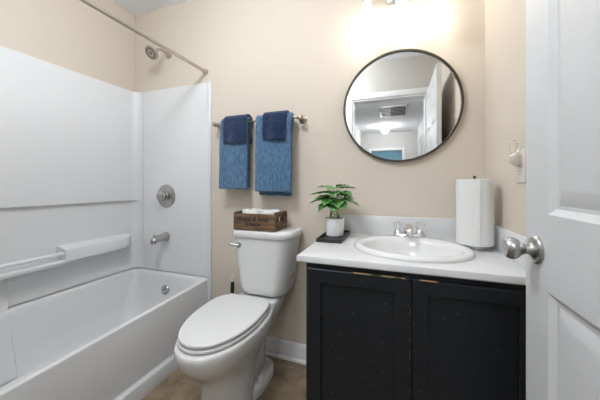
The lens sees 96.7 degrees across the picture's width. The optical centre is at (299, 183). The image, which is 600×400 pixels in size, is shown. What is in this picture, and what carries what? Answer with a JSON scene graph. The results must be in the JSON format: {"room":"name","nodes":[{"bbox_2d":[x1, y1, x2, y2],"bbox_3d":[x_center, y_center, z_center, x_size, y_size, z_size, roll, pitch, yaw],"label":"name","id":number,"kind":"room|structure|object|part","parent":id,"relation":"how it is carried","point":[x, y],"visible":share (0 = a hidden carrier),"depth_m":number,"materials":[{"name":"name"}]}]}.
{"room":"bathroom","nodes":[
{"label":"bathroom","id":0,"kind":"room"},
{"bbox_2d":[0,0,134,306],"bbox_3d":[-1.643,-0.123,1.381,0.100,2.440,1.635,0,0,20],"label":"wall","id":1,"kind":"structure","parent":0,"point":[72,35],"depth_m":1.73,"materials":[{"name":"beige paint"}]},
{"bbox_2d":[0,46,211,306],"bbox_3d":[-1.226,0.142,1.297,0.740,1.729,1.510,0,0,20],"label":"tub surround","id":2,"kind":"object","parent":1,"relation":"attached to","point":[85,161],"visible":0.96,"depth_m":1.80,"materials":[{"name":"white plastic"}]},
{"bbox_3d":[-1.524,-0.032,1.404,0.108,1.376,1.510,0,0,20],"label":"panel","id":3,"kind":"part","parent":2,"relation":"part of","materials":[{"name":"white plastic"}]},
{"bbox_2d":[150,232,169,243],"bbox_3d":[-1.025,0.394,1.945,0.064,0.070,0.132,0,0,20],"label":"tub spout","id":4,"kind":"object","parent":2,"relation":"attached to","point":[165,236],"visible":1,"depth_m":1.93,"materials":[{"name":"silver metal"}]},
{"bbox_2d":[156,185,174,207],"bbox_3d":[-1.019,0.091,1.976,0.174,0.174,0.072,0,0,20],"label":"shower valve","id":5,"kind":"object","parent":2,"relation":"attached to","point":[165,196],"visible":1,"depth_m":1.98,"materials":[{"name":"silver metal"}]},
{"bbox_3d":[-1.023,0.091,1.966,0.072,0.072,0.045,0,0,20],"label":"handle","id":6,"kind":"part","parent":5,"relation":"part of","materials":[{"name":"silver metal"}]},
{"bbox_3d":[-0.931,-0.032,1.987,0.620,1.376,0.010,0,0,20],"label":"panel","id":7,"kind":"part","parent":2,"relation":"part of","materials":[{"name":"white plastic"}]},
{"bbox_2d":[111,0,188,15],"bbox_3d":[-0.440,-1.393,1.064,2.580,0.100,1.615,0,0,20],"label":"ceiling","id":8,"kind":"structure","parent":0,"point":[135,7],"depth_m":2.00,"materials":[{"name":"white paint"}]},
{"bbox_2d":[141,355,305,399],"bbox_3d":[-0.460,1.147,1.008,2.580,0.100,1.735,0,0,20],"label":"floor","id":9,"kind":"structure","parent":0,"point":[288,381],"depth_m":1.45,"materials":[{"name":"brown tile"}]},
{"bbox_2d":[0,267,207,399],"bbox_3d":[-1.224,0.796,1.296,0.744,0.602,1.509,0,0,20],"label":"bathtub","id":10,"kind":"object","parent":9,"relation":"on","point":[114,336],"visible":0.88,"depth_m":1.47,"materials":[{"name":"white plastic"}]},
{"bbox_3d":[-0.993,0.779,1.964,0.068,0.069,0.027,0,0,20],"label":"overflow plate","id":11,"kind":"part","parent":10,"relation":"part of","materials":[{"name":"silver metal"}]},
{"bbox_2d":[230,274,233,293],"bbox_3d":[-0.451,0.843,1.735,0.094,0.509,0.094,0,0,20],"label":"toilet brush","id":12,"kind":"object","parent":9,"relation":"on","point":[232,275],"visible":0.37,"depth_m":1.72,"materials":[{"name":"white plastic"}]},
{"bbox_3d":[-0.441,0.833,1.732,0.030,0.409,0.025,0,0,20],"label":"handle","id":13,"kind":"part","parent":12,"relation":"part of","materials":[{"name":"black plastic"}]},
{"bbox_2d":[174,227,301,399],"bbox_3d":[-0.312,0.682,1.369,0.438,0.830,0.724,0,0,20],"label":"toilet","id":14,"kind":"object","parent":9,"relation":"on","point":[220,346],"visible":0.99,"depth_m":1.32,"materials":[{"name":"white ceramic"}]},
{"bbox_3d":[-0.373,0.667,1.296,0.352,0.014,0.502,0,0,20],"label":"seat","id":15,"kind":"part","parent":14,"relation":"part of","materials":[{"name":"white plastic"}]},
{"bbox_3d":[-0.372,0.648,1.299,0.346,0.015,0.502,0,0,20],"label":"lid","id":16,"kind":"part","parent":14,"relation":"part of","materials":[{"name":"white plastic"}]},
{"bbox_2d":[234,210,286,231],"bbox_3d":[-0.234,0.214,1.598,0.269,0.103,0.175,0,0,20],"label":"wooden crate","id":17,"kind":"object","parent":14,"relation":"on","point":[272,220],"visible":1,"depth_m":1.52,"materials":[{"name":"brown wood"}]},
{"bbox_2d":[242,209,261,224],"bbox_3d":[-0.291,0.206,1.619,0.119,0.104,0.119,0,0,20],"label":"toilet paper roll","id":18,"kind":"object","parent":17,"relation":"in","point":[252,211],"visible":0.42,"depth_m":1.57,"materials":[{"name":"white paper"}]},
{"bbox_2d":[260,209,279,225],"bbox_3d":[-0.178,0.206,1.579,0.119,0.104,0.119,0,0,20],"label":"toilet paper roll","id":19,"kind":"object","parent":17,"relation":"in","point":[264,211],"visible":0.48,"depth_m":1.54,"materials":[{"name":"white paper"}]},
{"bbox_3d":[-0.199,0.478,1.599,0.362,0.333,0.195,0,0,20],"label":"tank","id":20,"kind":"part","parent":14,"relation":"part of","materials":[{"name":"white ceramic"}]},
{"bbox_3d":[-0.199,0.290,1.599,0.382,0.046,0.215,0,0,20],"label":"tank lid","id":21,"kind":"part","parent":14,"relation":"part of","materials":[{"name":"white ceramic"}]},
{"bbox_2d":[306,263,525,399],"bbox_3d":[0.469,0.703,1.188,0.753,0.788,0.566,0,0,20],"label":"vanity cabinet","id":22,"kind":"object","parent":9,"relation":"on","point":[371,334],"visible":0.72,"depth_m":0.92,"materials":[{"name":"black paint"}]},
{"bbox_3d":[0.207,0.660,0.991,0.372,0.663,0.018,0,0,20],"label":"door","id":23,"kind":"part","parent":22,"relation":"part of","materials":[{"name":"black paint"}]},
{"bbox_2d":[297,214,525,285],"bbox_3d":[0.452,0.243,1.192,0.786,0.130,0.569,0,0,20],"label":"countertop","id":24,"kind":"structure","parent":22,"relation":"on","point":[490,265],"depth_m":1.03,"materials":[{"name":"stone"}]},
{"bbox_2d":[316,230,349,243],"bbox_3d":[0.182,0.272,1.404,0.123,0.018,0.275,0,0,20],"label":"tray","id":25,"kind":"object","parent":24,"relation":"on","point":[323,237],"visible":0.74,"depth_m":1.33,"materials":[{"name":"grey"}]},
{"bbox_2d":[308,184,358,236],"bbox_3d":[0.174,0.137,1.424,0.245,0.276,0.218,0,0,-18],"label":"potted plant","id":26,"kind":"object","parent":25,"relation":"on","point":[334,225],"visible":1,"depth_m":1.39,"materials":[{"name":"green plant"}]},
{"bbox_3d":[0.186,0.228,1.426,0.101,0.094,0.101,0,0,20],"label":"pot","id":27,"kind":"part","parent":26,"relation":"part of","materials":[{"name":"white ceramic"}]},
{"bbox_2d":[392,221,425,237],"bbox_3d":[0.535,0.226,1.308,0.156,0.076,0.135,0,0,20],"label":"faucet","id":28,"kind":"object","parent":24,"relation":"on","point":[408,227],"visible":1,"depth_m":1.32,"materials":[{"name":"silver metal"}]},
{"bbox_3d":[0.500,0.237,1.363,0.040,0.026,0.040,0,0,20],"label":"handle","id":29,"kind":"part","parent":28,"relation":"part of","materials":[{"name":"silver metal"}]},
{"bbox_3d":[0.500,0.208,1.363,0.044,0.033,0.044,0,0,-3],"label":"handle","id":30,"kind":"part","parent":28,"relation":"part of","materials":[{"name":"clear glass"}]},
{"bbox_3d":[0.537,0.222,1.305,0.045,0.056,0.132,0,0,16],"label":"spout","id":31,"kind":"part","parent":28,"relation":"part of","materials":[{"name":"silver metal"}]},
{"bbox_3d":[0.548,0.256,1.346,0.156,0.018,0.052,0,0,20],"label":"plate","id":32,"kind":"part","parent":28,"relation":"part of","materials":[{"name":"silver metal"}]},
{"bbox_3d":[0.596,0.237,1.329,0.040,0.026,0.040,0,0,20],"label":"handle","id":33,"kind":"part","parent":28,"relation":"part of","materials":[{"name":"silver metal"}]},
{"bbox_3d":[0.596,0.208,1.329,0.044,0.033,0.044,0,0,-3],"label":"handle","id":34,"kind":"part","parent":28,"relation":"part of","materials":[{"name":"clear glass"}]},
{"bbox_2d":[354,235,475,262],"bbox_3d":[0.482,0.347,1.168,0.482,0.168,0.446,0,0,20],"label":"sink","id":35,"kind":"object","parent":24,"relation":"in","point":[409,249],"visible":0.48,"depth_m":1.22,"materials":[{"name":"white ceramic"}]},
{"bbox_2d":[465,176,486,250],"bbox_3d":[0.761,0.122,1.163,0.088,0.318,0.088,0,0,20],"label":"paper towel holder","id":36,"kind":"object","parent":24,"relation":"on","point":[474,177],"visible":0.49,"depth_m":1.12,"materials":[{"name":"grey metal"}]},
{"bbox_2d":[456,179,493,246],"bbox_3d":[0.760,0.120,1.161,0.140,0.279,0.144,0,0,20],"label":"paper towel roll","id":37,"kind":"object","parent":36,"relation":"on","point":[474,197],"visible":1,"depth_m":1.10,"materials":[{"name":"white paper"}]},
{"bbox_3d":[0.555,0.660,0.865,0.352,0.663,0.018,0,0,20],"label":"door","id":38,"kind":"part","parent":22,"relation":"part of","materials":[{"name":"black paint"}]},
{"bbox_2d":[135,0,484,344],"bbox_3d":[-0.183,-0.123,1.777,2.580,2.440,0.100,0,0,20],"label":"wall","id":39,"kind":"structure","parent":0,"point":[303,57],"depth_m":1.64,"materials":[{"name":"beige paint"}]},
{"bbox_2d":[80,0,207,74],"bbox_3d":[-0.926,-0.798,1.186,0.042,0.042,1.514,0,0,20],"label":"shower curtain rod","id":40,"kind":"object","parent":39,"relation":"attached to","point":[87,2],"visible":1,"depth_m":1.40,"materials":[{"name":"silver metal"}]},
{"bbox_2d":[145,45,171,60],"bbox_3d":[-1.027,-0.946,1.930,0.102,0.128,0.183,0,0,20],"label":"shower","id":41,"kind":"object","parent":39,"relation":"attached to","point":[151,51],"visible":0.95,"depth_m":1.88,"materials":[{"name":"silver metal"}]},
{"bbox_3d":[-1.013,-0.969,1.956,0.019,0.049,0.118,0,0,22],"label":"arm","id":42,"kind":"part","parent":41,"relation":"part of","materials":[{"name":"silver metal"}]},
{"bbox_2d":[212,114,306,129],"bbox_3d":[-0.280,-0.400,1.716,0.662,0.052,0.080,0,0,20],"label":"towel bar","id":43,"kind":"object","parent":39,"relation":"attached to","point":[302,118],"visible":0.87,"depth_m":1.64,"materials":[{"name":"silver metal"}]},
{"bbox_3d":[-0.567,-0.400,1.819,0.052,0.052,0.080,0,0,20],"label":"post","id":44,"kind":"part","parent":43,"relation":"part of","materials":[{"name":"silver metal"}]},
{"bbox_2d":[219,116,251,189],"bbox_3d":[-0.420,-0.199,1.734,0.209,0.468,0.081,0,0,20],"label":"bath towel","id":45,"kind":"object","parent":43,"relation":"hanging from","point":[234,158],"visible":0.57,"depth_m":1.70,"materials":[{"name":"blue fabric"}]},
{"bbox_2d":[223,114,252,143],"bbox_3d":[-0.402,-0.354,1.726,0.177,0.188,0.115,0,0,20],"label":"hand towel","id":46,"kind":"object","parent":45,"relation":"on","point":[234,127],"visible":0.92,"depth_m":1.68,"materials":[{"name":"blue fabric"}]},
{"bbox_2d":[255,112,293,195],"bbox_3d":[-0.158,-0.178,1.639,0.241,0.509,0.083,0,0,20],"label":"bath towel","id":47,"kind":"object","parent":43,"relation":"hanging from","point":[273,158],"visible":0.72,"depth_m":1.61,"materials":[{"name":"blue fabric"}]},
{"bbox_2d":[262,110,288,139],"bbox_3d":[-0.144,-0.355,1.633,0.158,0.184,0.116,0,0,20],"label":"hand towel","id":48,"kind":"object","parent":47,"relation":"on","point":[274,122],"visible":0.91,"depth_m":1.59,"materials":[{"name":"blue fabric"}]},
{"bbox_3d":[0.007,-0.400,1.612,0.052,0.052,0.080,0,0,20],"label":"post","id":49,"kind":"part","parent":43,"relation":"part of","materials":[{"name":"silver metal"}]},
{"bbox_2d":[265,336,305,364],"bbox_3d":[-0.210,1.044,1.719,0.870,0.106,0.027,0,0,20],"label":"baseboard","id":50,"kind":"structure","parent":39,"relation":"attached to","point":[274,347],"depth_m":1.68,"materials":[{"name":"white wood"}]},
{"bbox_2d":[329,214,455,238],"bbox_3d":[0.546,0.230,1.451,0.786,0.104,0.018,0,0,20],"label":"backsplash","id":51,"kind":"structure","parent":39,"relation":"attached to","point":[443,228],"depth_m":1.46,"materials":[{"name":"stone"}]},
{"bbox_2d":[343,49,463,161],"bbox_3d":[0.540,-0.423,1.449,0.608,0.608,0.024,0,0,20],"label":"round mirror","id":52,"kind":"object","parent":39,"relation":"attached to","point":[403,105],"visible":1,"depth_m":1.44,"materials":[{"name":"brown metal"}]},
{"bbox_2d":[358,0,449,36],"bbox_3d":[0.525,-0.950,1.370,0.460,0.317,0.184,0,0,20],"label":"vanity light","id":53,"kind":"object","parent":39,"relation":"attached to","point":[438,13],"visible":1,"depth_m":1.32,"materials":[{"name":"white glass"}]},
{"bbox_3d":[0.347,-0.865,1.386,0.094,0.148,0.094,0,0,20],"label":"lamp shade","id":54,"kind":"part","parent":53,"relation":"part of","materials":[{"name":"white glass"}]},
{"bbox_3d":[0.507,-0.865,1.329,0.094,0.148,0.094,0,0,20],"label":"lamp shade","id":55,"kind":"part","parent":53,"relation":"part of","materials":[{"name":"white glass"}]},
{"bbox_3d":[0.660,-0.865,1.274,0.094,0.148,0.094,0,0,20],"label":"lamp shade","id":56,"kind":"part","parent":53,"relation":"part of","materials":[{"name":"white glass"}]},
{"bbox_2d":[485,0,525,236],"bbox_3d":[0.710,-0.123,0.597,0.100,2.440,1.515,0,0,20],"label":"wall","id":57,"kind":"structure","parent":0,"point":[505,20],"depth_m":1.08,"materials":[{"name":"beige paint"}]},
{"bbox_2d":[516,148,525,182],"bbox_3d":[0.774,-0.063,0.935,0.009,0.116,0.070,0,0,20],"label":"wall outlet","id":58,"kind":"object","parent":57,"relation":"attached to","point":[520,170],"visible":0.69,"depth_m":0.92,"materials":[{"name":"beige plastic"}]},
{"bbox_2d":[508,140,520,166],"bbox_3d":[0.756,-0.108,0.942,0.029,0.094,0.034,0,0,20],"label":"air freshener","id":59,"kind":"object","parent":58,"relation":"attached to","point":[514,158],"visible":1,"depth_m":0.93,"materials":[{"name":"beige plastic"}]},
{"bbox_2d":[509,140,518,153],"bbox_3d":[0.756,-0.131,0.942,0.028,0.049,0.028,0,0,20],"label":"bottle","id":60,"kind":"object","parent":59,"relation":"on","point":[514,146],"depth_m":0.93,"materials":[{"name":"clear glass"}]},
{"bbox_2d":[517,168,521,175],"bbox_3d":[0.772,-0.043,0.936,0.003,0.028,0.034,0,0,20],"label":"socket","id":61,"kind":"object","parent":58,"relation":"attached to","point":[519,170],"depth_m":0.94,"materials":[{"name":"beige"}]},
{"bbox_3d":[-0.686,-0.123,0.231,2.480,2.440,0.120,0,0,20],"label":"wall","id":62,"kind":"structure","parent":0,"visible":0},
{"bbox_2d":[502,0,599,399],"bbox_3d":[0.440,0.075,0.299,0.158,2.020,0.721,0,0,20],"label":"door","id":63,"kind":"structure","parent":62,"relation":"in","point":[561,249],"depth_m":0.50,"materials":[{"name":"white wood"}]},
{"bbox_3d":[0.498,0.146,0.603,0.060,0.063,0.063,0,0,20],"label":"knob","id":64,"kind":"part","parent":63,"relation":"part of","materials":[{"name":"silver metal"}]}
]}

